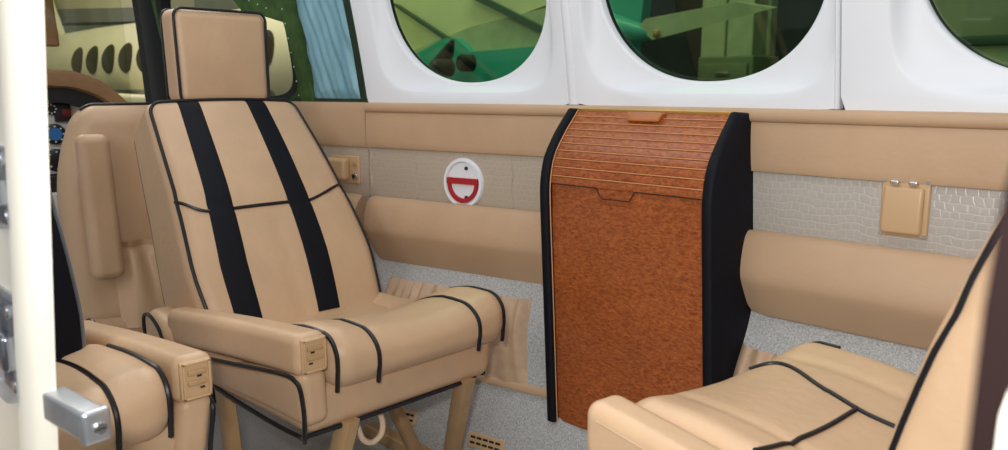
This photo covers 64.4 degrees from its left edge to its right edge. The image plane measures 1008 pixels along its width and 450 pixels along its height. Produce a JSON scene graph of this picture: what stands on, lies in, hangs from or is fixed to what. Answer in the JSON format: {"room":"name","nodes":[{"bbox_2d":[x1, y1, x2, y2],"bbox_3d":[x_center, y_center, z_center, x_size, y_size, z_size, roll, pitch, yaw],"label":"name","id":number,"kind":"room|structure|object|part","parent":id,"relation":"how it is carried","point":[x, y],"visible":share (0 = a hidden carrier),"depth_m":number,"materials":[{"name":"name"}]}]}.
{"room":"aircraft cabin","nodes":[
{"label":"aircraft cabin","id":0,"kind":"room"},
{"bbox_2d":[63,0,239,33],"bbox_3d":[-10.708,-4.934,17.143,0.200,8.250,22.000,10,14,44],"label":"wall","id":1,"kind":"structure","parent":0,"point":[215,4],"depth_m":20.13,"materials":[{"name":"green"}]},
{"bbox_2d":[205,396,392,449],"bbox_3d":[-0.529,0.662,1.586,4.000,0.040,1.410,10,14,44],"label":"floor","id":2,"kind":"structure","parent":0,"point":[255,433],"depth_m":2.09,"materials":[{"name":"grey carpet"}]},
{"bbox_2d":[0,0,57,449],"bbox_3d":[-0.539,0.027,0.850,0.564,1.500,0.050,10,14,44],"label":"door","id":3,"kind":"structure","parent":2,"relation":"on","point":[26,270],"depth_m":0.69,"materials":[{"name":"beige paint"}]},
{"bbox_2d":[0,145,8,225],"bbox_3d":[-0.463,-0.035,0.727,0.080,0.074,0.024,10,14,44],"label":"latch fitting","id":4,"kind":"object","parent":3,"relation":"attached to","point":[3,185],"visible":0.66,"depth_m":0.71,"materials":[{"name":"metal"}]},
{"bbox_2d":[0,285,16,393],"bbox_3d":[-0.485,0.116,0.775,0.080,0.105,0.024,10,14,44],"label":"latch fitting","id":5,"kind":"object","parent":3,"relation":"attached to","point":[7,347],"visible":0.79,"depth_m":0.76,"materials":[{"name":"metal"}]},
{"bbox_2d":[42,386,111,445],"bbox_3d":[-0.385,0.171,0.719,0.086,0.032,0.025,7,12,35],"label":"bolt","id":6,"kind":"object","parent":3,"relation":"attached to","point":[88,421],"visible":1,"depth_m":0.70,"materials":[{"name":"metal"}]},
{"bbox_2d":[46,69,126,220],"bbox_3d":[-1.417,0.000,2.485,0.375,0.962,0.470,10,14,44],"label":"panel","id":7,"kind":"object","parent":2,"relation":"on","point":[68,91],"visible":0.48,"depth_m":2.34,"materials":[{"name":"black plastic"}]},
{"bbox_3d":[-1.330,-0.039,2.390,0.040,0.227,0.470,10,14,44],"label":"panel","id":8,"kind":"part","parent":7,"relation":"part of","materials":[{"name":"black plastic"}]},
{"bbox_3d":[-1.325,-0.273,2.363,0.030,0.243,0.368,10,14,44],"label":"panel","id":9,"kind":"part","parent":7,"relation":"part of","materials":[{"name":"grey"}]},
{"bbox_2d":[62,109,70,115],"bbox_3d":[-1.288,-0.331,2.355,0.006,0.020,0.022,10,14,44],"label":"warning lamp","id":10,"kind":"object","parent":7,"relation":"attached to","point":[65,112],"depth_m":2.35,"materials":[{"name":"red plastic"}]},
{"bbox_2d":[50,187,215,449],"bbox_3d":[-0.836,0.102,1.232,0.658,1.183,0.544,10,14,44],"label":"seat","id":11,"kind":"object","parent":2,"relation":"on","point":[157,392],"visible":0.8,"depth_m":1.20,"materials":[{"name":"beige leather"}]},
{"bbox_2d":[55,344,167,449],"bbox_3d":[-0.734,0.271,1.130,0.323,0.110,0.427,10,14,44],"label":"seat cushion","id":12,"kind":"object","parent":11,"relation":"on","point":[130,379],"depth_m":1.15,"materials":[{"name":"beige leather"}]},
{"bbox_3d":[-0.805,0.336,1.255,0.510,0.103,0.456,10,14,44],"label":"seat","id":13,"kind":"part","parent":11,"relation":"part of","materials":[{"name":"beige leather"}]},
{"bbox_3d":[-0.649,0.228,1.386,0.536,0.132,0.062,10,14,44],"label":"armrest","id":14,"kind":"part","parent":11,"relation":"part of","materials":[{"name":"beige leather"}]},
{"bbox_3d":[-0.462,0.230,1.197,0.010,0.059,0.048,10,14,44],"label":"control plate","id":15,"kind":"part","parent":11,"relation":"part of","materials":[{"name":"brown plastic"}]},
{"bbox_2d":[57,102,215,403],"bbox_3d":[-1.050,0.090,2.288,0.510,0.875,0.450,10,14,44],"label":"seat","id":16,"kind":"object","parent":2,"relation":"on","point":[103,215],"visible":0.42,"depth_m":2.03,"materials":[{"name":"beige leather"}]},
{"bbox_3d":[-1.010,-0.045,1.999,0.084,0.360,0.077,10,14,44],"label":"folded armrest","id":17,"kind":"part","parent":16,"relation":"part of","materials":[{"name":"beige leather"}]},
{"bbox_3d":[-0.955,-0.038,2.170,0.172,0.568,0.443,10,14,44],"label":"backrest","id":18,"kind":"part","parent":16,"relation":"part of","materials":[{"name":"beige leather"}]},
{"bbox_2d":[84,317,142,332],"bbox_3d":[-1.061,0.256,2.327,0.480,0.135,0.450,10,14,44],"label":"seat cushion","id":19,"kind":"object","parent":16,"relation":"on","point":[130,323],"depth_m":2.06,"materials":[{"name":"beige leather"}]},
{"bbox_2d":[134,6,505,449],"bbox_3d":[-0.472,0.053,1.784,0.930,1.095,0.546,10,14,44],"label":"seat","id":20,"kind":"object","parent":2,"relation":"on","point":[266,265],"visible":0.93,"depth_m":1.76,"materials":[{"name":"beige leather"}]},
{"bbox_3d":[-0.719,0.239,1.738,0.145,0.107,0.075,10,14,44],"label":"armrest","id":21,"kind":"part","parent":20,"relation":"part of","materials":[{"name":"beige leather"}]},
{"bbox_3d":[-0.564,0.457,1.659,0.032,0.290,0.110,-7,12,-37],"label":"leg","id":22,"kind":"part","parent":20,"relation":"part of","materials":[{"name":"beige paint"}]},
{"bbox_3d":[-0.507,0.214,1.526,0.536,0.132,0.062,10,14,44],"label":"armrest","id":23,"kind":"part","parent":20,"relation":"part of","materials":[{"name":"beige leather"}]},
{"bbox_3d":[-0.593,0.015,1.927,0.460,0.622,0.466,10,14,44],"label":"backrest","id":24,"kind":"part","parent":20,"relation":"part of","materials":[{"name":"beige leather"}]},
{"bbox_3d":[-0.319,0.216,1.337,0.010,0.059,0.048,10,14,44],"label":"control plate","id":25,"kind":"part","parent":20,"relation":"part of","materials":[{"name":"brown plastic"}]},
{"bbox_3d":[-0.359,0.271,1.694,0.510,0.103,0.456,10,14,44],"label":"seat","id":26,"kind":"part","parent":20,"relation":"part of","materials":[{"name":"beige leather"}]},
{"bbox_3d":[-0.316,0.489,1.472,0.120,0.290,0.040,2,10,14],"label":"leg","id":27,"kind":"part","parent":20,"relation":"part of","materials":[{"name":"beige paint"}]},
{"bbox_3d":[-0.182,0.565,1.942,0.500,0.032,0.036,10,14,44],"label":"floor rail","id":28,"kind":"part","parent":20,"relation":"part of","materials":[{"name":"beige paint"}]},
{"bbox_2d":[296,287,502,386],"bbox_3d":[-0.318,0.202,1.682,0.523,0.140,0.427,10,14,44],"label":"seat cushion","id":29,"kind":"object","parent":20,"relation":"on","point":[372,337],"depth_m":1.54,"materials":[{"name":"beige leather"}]},
{"bbox_3d":[-0.282,0.410,1.935,0.162,0.290,0.045,-2,10,-9],"label":"leg","id":30,"kind":"part","parent":20,"relation":"part of","materials":[{"name":"beige paint"}]},
{"bbox_3d":[-0.105,0.439,1.765,0.041,0.290,0.262,-2,10,-13],"label":"leg","id":31,"kind":"part","parent":20,"relation":"part of","materials":[{"name":"beige paint"}]},
{"bbox_2d":[587,218,998,449],"bbox_3d":[0.486,0.154,0.872,0.545,1.203,0.656,-8,12,-38],"label":"seat","id":32,"kind":"object","parent":2,"relation":"on","point":[815,395],"visible":0.95,"depth_m":0.95,"materials":[{"name":"beige leather"}]},
{"bbox_3d":[0.283,0.309,0.790,0.062,0.132,0.536,-8,12,-38],"label":"armrest","id":33,"kind":"part","parent":32,"relation":"part of","materials":[{"name":"beige leather"}]},
{"bbox_2d":[636,342,915,449],"bbox_3d":[0.423,0.272,1.005,0.427,0.110,0.400,-8,12,-38],"label":"seat cushion","id":34,"kind":"object","parent":32,"relation":"on","point":[811,395],"depth_m":1.02,"materials":[{"name":"beige leather"}]},
{"bbox_3d":[0.587,0.123,0.766,0.466,0.663,0.296,-8,12,-38],"label":"backrest","id":35,"kind":"part","parent":32,"relation":"part of","materials":[{"name":"beige leather"}]},
{"bbox_2d":[966,182,1007,449],"bbox_3d":[0.216,0.441,0.150,0.298,0.920,0.020,10,14,44],"label":"door","id":36,"kind":"structure","parent":2,"relation":"on","point":[989,406],"depth_m":0.18,"materials":[{"name":"black"}]},
{"bbox_2d":[1000,408,1007,449],"bbox_3d":[0.205,0.466,0.137,0.288,0.875,0.018,10,14,44],"label":"door","id":37,"kind":"structure","parent":2,"relation":"on","point":[1004,438],"depth_m":0.16,"materials":[{"name":"beige paint"}]},
{"bbox_2d":[359,112,927,449],"bbox_3d":[0.085,0.187,1.783,3.240,0.850,0.368,8,12,38],"label":"carpet","id":38,"kind":"structure","parent":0,"point":[516,418],"depth_m":1.88,"materials":[{"name":"grey carpet"}]},
{"bbox_2d":[132,0,167,101],"bbox_3d":[-1.203,-0.603,2.784,0.094,0.850,0.184,10,14,44],"label":"trim","id":39,"kind":"structure","parent":38,"relation":"attached to","point":[149,41],"depth_m":2.75,"materials":[{"name":"black plastic"}]},
{"bbox_2d":[155,0,296,97],"bbox_3d":[-0.849,-0.566,2.449,0.600,0.368,0.093,6,12,33],"label":"window","id":40,"kind":"structure","parent":38,"relation":"in","point":[160,4],"depth_m":2.37,"materials":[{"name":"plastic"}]},
{"bbox_2d":[151,0,300,97],"bbox_3d":[-0.871,-0.658,2.421,0.637,0.558,0.129,6,12,33],"label":"trim","id":41,"kind":"structure","parent":38,"relation":"attached to","point":[295,95],"depth_m":2.57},
{"bbox_2d":[234,0,282,21],"bbox_3d":[-0.729,-0.688,2.290,0.221,0.215,0.050,6,11,31],"label":"trim","id":42,"kind":"structure","parent":38,"relation":"attached to","point":[272,11],"depth_m":2.29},
{"bbox_2d":[277,0,315,101],"bbox_3d":[-0.627,-0.627,2.247,0.216,0.560,0.076,-1,10,-8],"label":"trim","id":43,"kind":"structure","parent":38,"relation":"attached to","point":[293,27],"depth_m":2.27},
{"bbox_2d":[275,98,367,101],"bbox_3d":[-0.701,-0.378,2.413,0.822,0.012,0.033,6,12,33],"label":"trim","id":44,"kind":"structure","parent":38,"relation":"attached to","point":[289,99],"depth_m":2.26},
{"bbox_2d":[296,0,360,98],"bbox_3d":[-0.508,-0.611,2.173,0.254,0.540,0.125,6,12,33],"label":"curtain","id":45,"kind":"object","parent":38,"relation":"attached to","point":[324,22],"visible":0.91,"depth_m":2.20,"materials":[{"name":"blue fabric"}]},
{"bbox_2d":[291,101,366,146],"bbox_3d":[-0.711,-0.313,2.413,0.822,0.122,0.024,6,12,33],"label":"trim","id":46,"kind":"structure","parent":38,"relation":"attached to","point":[331,123],"depth_m":2.24,"materials":[{"name":"beige leather"}]},
{"bbox_2d":[328,154,360,183],"bbox_3d":[-0.454,-0.156,2.243,0.110,0.078,0.036,6,12,33],"label":"outlet box","id":47,"kind":"object","parent":38,"relation":"attached to","point":[346,168],"visible":0.67,"depth_m":2.23,"materials":[{"name":"brown plastic"}]},
{"bbox_3d":[-0.416,-0.136,2.228,0.020,0.020,0.008,6,12,33],"label":"knob","id":48,"kind":"part","parent":47,"relation":"part of","materials":[{"name":"silver metal"}]},
{"bbox_2d":[320,145,370,195],"bbox_3d":[-0.708,-0.187,2.438,0.820,0.137,0.016,6,12,33],"label":"trim","id":49,"kind":"structure","parent":38,"relation":"attached to","point":[363,188],"depth_m":2.23,"materials":[{"name":"plastic"}]},
{"bbox_2d":[343,0,366,100],"bbox_3d":[-0.414,-0.606,2.120,0.147,0.560,0.026,-7,12,-37],"label":"trim","id":50,"kind":"structure","parent":38,"relation":"attached to","point":[347,6],"depth_m":2.15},
{"bbox_2d":[346,193,367,228],"bbox_3d":[-0.660,-0.023,2.394,0.633,0.183,0.061,6,12,33],"label":"pad","id":51,"kind":"object","parent":38,"relation":"attached to","point":[359,201],"visible":0.02,"depth_m":2.22,"materials":[{"name":"beige leather"}]},
{"bbox_2d":[369,147,372,194],"bbox_3d":[-0.366,-0.149,2.204,0.015,0.131,0.010,10,14,44],"label":"trim","id":52,"kind":"structure","parent":38,"relation":"attached to","point":[371,159],"depth_m":2.20,"materials":[{"name":"fabric"}]},
{"bbox_2d":[391,408,416,425],"bbox_3d":[-0.255,0.490,2.056,0.082,0.036,0.019,6,12,33],"label":"air vent","id":53,"kind":"object","parent":38,"relation":"in","point":[411,415],"visible":0.4,"depth_m":2.04,"materials":[{"name":"brown plastic"}]},
{"bbox_2d":[414,150,417,198],"bbox_3d":[-0.233,-0.133,2.118,0.012,0.131,0.007,10,14,44],"label":"trim","id":54,"kind":"structure","parent":38,"relation":"attached to","point":[416,195],"depth_m":2.12,"materials":[{"name":"plastic"}]},
{"bbox_2d":[390,0,475,82],"bbox_3d":[-0.100,-0.584,1.957,0.516,0.492,0.099,6,12,33],"label":"window","id":55,"kind":"structure","parent":38,"relation":"in","point":[391,1],"depth_m":2.11,"materials":[{"name":"black rubber"}]},
{"bbox_2d":[363,196,542,284],"bbox_3d":[-0.112,0.039,2.035,0.625,0.183,0.061,6,12,33],"label":"pad","id":56,"kind":"object","parent":38,"relation":"attached to","point":[504,243],"visible":0.82,"depth_m":2.02,"materials":[{"name":"beige leather"}]},
{"bbox_2d":[369,147,543,211],"bbox_3d":[-0.012,-0.109,1.980,0.850,0.137,0.032,7,12,34],"label":"trim","id":57,"kind":"structure","parent":38,"relation":"attached to","point":[392,169],"depth_m":2.06,"materials":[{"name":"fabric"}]},
{"bbox_2d":[350,0,568,104],"bbox_3d":[-0.134,-0.596,1.939,0.672,0.598,0.159,6,12,33],"label":"trim","id":58,"kind":"structure","parent":38,"relation":"attached to","point":[392,73],"depth_m":2.06,"materials":[{"name":"white plastic"}]},
{"bbox_2d":[444,158,483,204],"bbox_3d":[-0.103,-0.106,2.031,0.124,0.128,0.014,6,12,33],"label":"handle","id":59,"kind":"object","parent":38,"relation":"attached to","point":[463,179],"visible":0.94,"depth_m":2.03,"materials":[{"name":"red"}]},
{"bbox_3d":[-0.105,-0.088,2.031,0.096,0.063,0.008,6,12,33],"label":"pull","id":60,"kind":"part","parent":59,"relation":"part of","materials":[{"name":"red plastic"}]},
{"bbox_2d":[385,276,546,397],"bbox_3d":[-0.106,0.265,2.002,0.559,0.207,0.086,6,12,33],"label":"pocket","id":61,"kind":"object","parent":38,"relation":"attached to","point":[507,367],"visible":0.24,"depth_m":1.90,"materials":[{"name":"beige leather"}]},
{"bbox_2d":[466,431,504,449],"bbox_3d":[-0.043,0.522,1.916,0.105,0.036,0.019,6,12,33],"label":"air vent","id":62,"kind":"object","parent":38,"relation":"in","point":[475,440],"visible":1,"depth_m":1.91,"materials":[{"name":"brown plastic"}]},
{"bbox_2d":[510,155,513,208],"bbox_3d":[0.019,-0.105,1.952,0.012,0.131,0.007,10,14,44],"label":"trim","id":63,"kind":"structure","parent":38,"relation":"attached to","point":[511,164],"depth_m":1.95,"materials":[{"name":"fabric"}]},
{"bbox_2d":[560,0,579,104],"bbox_3d":[0.120,-0.565,1.746,0.024,0.600,0.130,10,14,44],"label":"trim","id":64,"kind":"structure","parent":38,"relation":"attached to","point":[565,8],"depth_m":1.80,"materials":[{"name":"white plastic"}]},
{"bbox_2d":[540,108,753,429],"bbox_3d":[0.292,0.112,1.687,0.467,0.701,0.168,10,14,44],"label":"bar cabinet","id":65,"kind":"object","parent":38,"relation":"attached to","point":[646,215],"visible":0.94,"depth_m":1.61,"materials":[{"name":"brown wood"}]},
{"bbox_3d":[0.149,0.088,1.828,0.063,0.701,0.168,10,14,44],"label":"panel","id":66,"kind":"part","parent":65,"relation":"part of","materials":[{"name":"black leather"}]},
{"bbox_3d":[0.257,0.197,1.661,0.410,0.538,0.025,10,14,44],"label":"panel","id":67,"kind":"part","parent":65,"relation":"part of","materials":[{"name":"brown wood"}]},
{"bbox_3d":[0.292,-0.224,1.658,0.090,0.019,0.025,10,14,44],"label":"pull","id":68,"kind":"part","parent":65,"relation":"part of","materials":[{"name":"orange"}]},
{"bbox_3d":[0.435,0.136,1.547,0.063,0.701,0.168,10,14,44],"label":"panel","id":69,"kind":"part","parent":65,"relation":"part of","materials":[{"name":"black leather"}]},
{"bbox_2d":[606,0,731,80],"bbox_3d":[0.400,-0.520,1.583,0.536,0.492,0.101,10,14,44],"label":"window","id":70,"kind":"structure","parent":38,"relation":"in","point":[607,1],"depth_m":1.77,"materials":[{"name":"black rubber"}]},
{"bbox_2d":[364,102,1007,129],"bbox_3d":[0.516,-0.201,1.476,2.271,0.026,0.127,8,13,40],"label":"trim","id":71,"kind":"structure","parent":38,"relation":"attached to","point":[971,120],"depth_m":1.47,"materials":[{"name":"beige leather"}]},
{"bbox_2d":[366,112,1007,190],"bbox_3d":[0.518,-0.142,1.488,2.271,0.095,0.121,8,13,40],"label":"trim","id":72,"kind":"structure","parent":38,"relation":"attached to","point":[953,157],"depth_m":1.45,"materials":[{"name":"beige leather"}]},
{"bbox_2d":[569,0,842,108],"bbox_3d":[0.360,-0.531,1.559,0.594,0.598,0.182,10,14,44],"label":"trim","id":73,"kind":"structure","parent":38,"relation":"attached to","point":[608,72],"depth_m":1.66,"materials":[{"name":"white plastic"}]},
{"bbox_2d":[733,342,777,376],"bbox_3d":[0.553,0.353,1.455,0.317,0.202,0.087,10,14,44],"label":"pocket","id":74,"kind":"object","parent":38,"relation":"attached to","point":[748,357],"visible":0.06,"depth_m":1.53,"materials":[{"name":"beige leather"}]},
{"bbox_2d":[834,0,841,108],"bbox_3d":[0.558,-0.497,1.347,0.010,0.600,0.128,10,14,44],"label":"trim","id":75,"kind":"structure","parent":38,"relation":"attached to","point":[838,3],"depth_m":1.41,"materials":[{"name":"white plastic"}]},
{"bbox_2d":[740,230,974,349],"bbox_3d":[0.873,0.159,1.177,1.155,0.168,0.062,10,14,44],"label":"pad","id":76,"kind":"object","parent":38,"relation":"attached to","point":[889,294],"visible":0.84,"depth_m":1.41,"materials":[{"name":"beige leather"}]},
{"bbox_2d":[753,171,1003,258],"bbox_3d":[0.837,0.018,1.236,1.430,0.137,0.016,10,14,44],"label":"trim","id":77,"kind":"structure","parent":38,"relation":"attached to","point":[961,219],"depth_m":1.43,"materials":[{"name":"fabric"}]},
{"bbox_2d":[878,178,931,238],"bbox_3d":[0.681,-0.029,1.364,0.079,0.100,0.019,10,14,44],"label":"ashtray","id":78,"kind":"object","parent":38,"relation":"attached to","point":[905,207],"visible":1,"depth_m":1.36,"materials":[{"name":"brown plastic"}]},
{"bbox_3d":[0.680,-0.025,1.365,0.066,0.082,0.018,10,14,44],"label":"lid","id":79,"kind":"part","parent":78,"relation":"part of","materials":[{"name":"brown plastic"}]},
{"bbox_2d":[841,0,1007,112],"bbox_3d":[0.949,-0.435,0.995,1.044,0.598,0.162,10,14,44],"label":"trim","id":80,"kind":"structure","parent":38,"relation":"attached to","point":[897,55],"depth_m":1.34,"materials":[{"name":"white plastic"}]},
{"bbox_2d":[929,0,1007,67],"bbox_3d":[0.857,-0.444,1.135,0.532,0.492,0.101,10,14,44],"label":"window","id":81,"kind":"structure","parent":38,"relation":"in","point":[931,1],"depth_m":1.32,"materials":[{"name":"black rubber"}]},
{"bbox_2d":[580,0,844,109],"bbox_3d":[7.127,-3.390,8.113,22.000,8.250,0.200,10,14,44],"label":"wall","id":82,"kind":"structure","parent":0,"point":[678,54],"depth_m":12.35,"materials":[{"name":"green metal"}]},
{"bbox_3d":[-0.721,0.858,8.036,32.000,0.100,22.000,10,14,44],"label":"floor","id":83,"kind":"structure","parent":0,"visible":0},
{"bbox_2d":[53,0,193,25],"bbox_3d":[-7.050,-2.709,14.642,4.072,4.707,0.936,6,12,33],"label":"aircraft","id":84,"kind":"object","parent":83,"relation":"on","point":[70,12],"visible":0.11,"depth_m":13.99,"materials":[{"name":"beige paint"}]},
{"bbox_2d":[45,1,292,101],"bbox_3d":[-4.188,-2.026,10.864,8.613,4.633,8.788,-1,10,-5],"label":"aircraft","id":85,"kind":"object","parent":83,"relation":"on","point":[110,55],"visible":0.2,"depth_m":10.54,"materials":[{"name":"beige paint"}]},
{"bbox_2d":[393,0,775,81],"bbox_3d":[0.125,-1.287,8.211,6.054,4.071,1.650,10,14,44],"label":"aircraft","id":86,"kind":"object","parent":83,"relation":"on","point":[461,40],"visible":0.46,"depth_m":7.90,"materials":[{"name":"beige paint"}]},
{"bbox_3d":[-0.689,-1.605,8.228,0.538,0.583,0.187,10,14,44],"label":"propeller blade","id":87,"kind":"part","parent":86,"relation":"part of","materials":[{"name":"black plastic"}]},
{"bbox_3d":[0.019,-1.595,8.015,3.067,0.594,0.300,10,14,44],"label":"belly panel","id":88,"kind":"part","parent":86,"relation":"part of","materials":[{"name":"teal paint"}]},
{"bbox_2d":[652,30,659,37],"bbox_3d":[1.205,-1.510,6.318,0.060,0.060,0.050,0,10,0],"label":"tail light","id":89,"kind":"object","parent":86,"relation":"attached to","point":[655,33],"depth_m":6.30,"materials":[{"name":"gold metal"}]},
{"bbox_2d":[698,55,778,80],"bbox_3d":[2.593,-0.641,9.106,0.669,2.494,0.670,10,14,44],"label":"tool chest","id":90,"kind":"object","parent":83,"relation":"on","point":[718,68],"visible":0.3,"depth_m":8.69,"materials":[{"name":"green paint"}]},
{"bbox_3d":[2.371,-1.650,8.707,0.169,0.030,0.040,10,14,44],"label":"handle","id":91,"kind":"part","parent":90,"relation":"part of","materials":[{"name":"metal"}]},
{"bbox_3d":[2.395,-1.649,8.733,0.569,0.220,0.050,10,14,44],"label":"drawer","id":92,"kind":"part","parent":90,"relation":"part of","materials":[{"name":"green paint"}]},
{"bbox_2d":[701,0,777,56],"bbox_3d":[2.898,-1.272,10.123,0.703,3.397,0.670,10,14,44],"label":"locker","id":93,"kind":"object","parent":83,"relation":"on","point":[746,35],"visible":0.02,"depth_m":9.71,"materials":[{"name":"green metal"}]},
{"bbox_2d":[766,0,773,55],"bbox_3d":[3.073,-1.059,9.459,0.055,3.200,0.055,-4,10,-22],"label":"pole","id":94,"kind":"object","parent":83,"relation":"on","point":[771,2],"visible":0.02,"depth_m":9.23,"materials":[{"name":"green metal"}]},
{"bbox_2d":[933,0,1007,65],"bbox_3d":[3.243,-1.162,5.152,0.979,4.855,0.110,10,14,44],"label":"wall","id":95,"kind":"structure","parent":83,"relation":"on","point":[982,25],"depth_m":5.22,"materials":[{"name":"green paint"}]},
{"bbox_3d":[3.243,-1.189,5.147,0.979,0.060,0.110,10,14,44],"label":"rail","id":96,"kind":"part","parent":95,"relation":"part of","materials":[{"name":"green metal"}]},
{"bbox_3d":[-1.544,-0.659,2.522,0.066,0.650,0.700,10,14,44],"label":"window","id":97,"kind":"structure","parent":0,"visible":0},
{"bbox_2d":[44,0,59,46],"bbox_3d":[-1.495,-0.814,2.578,0.040,0.465,0.069,10,14,44],"label":"trim","id":98,"kind":"structure","parent":97,"relation":"attached to","point":[51,33],"depth_m":2.60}
]}

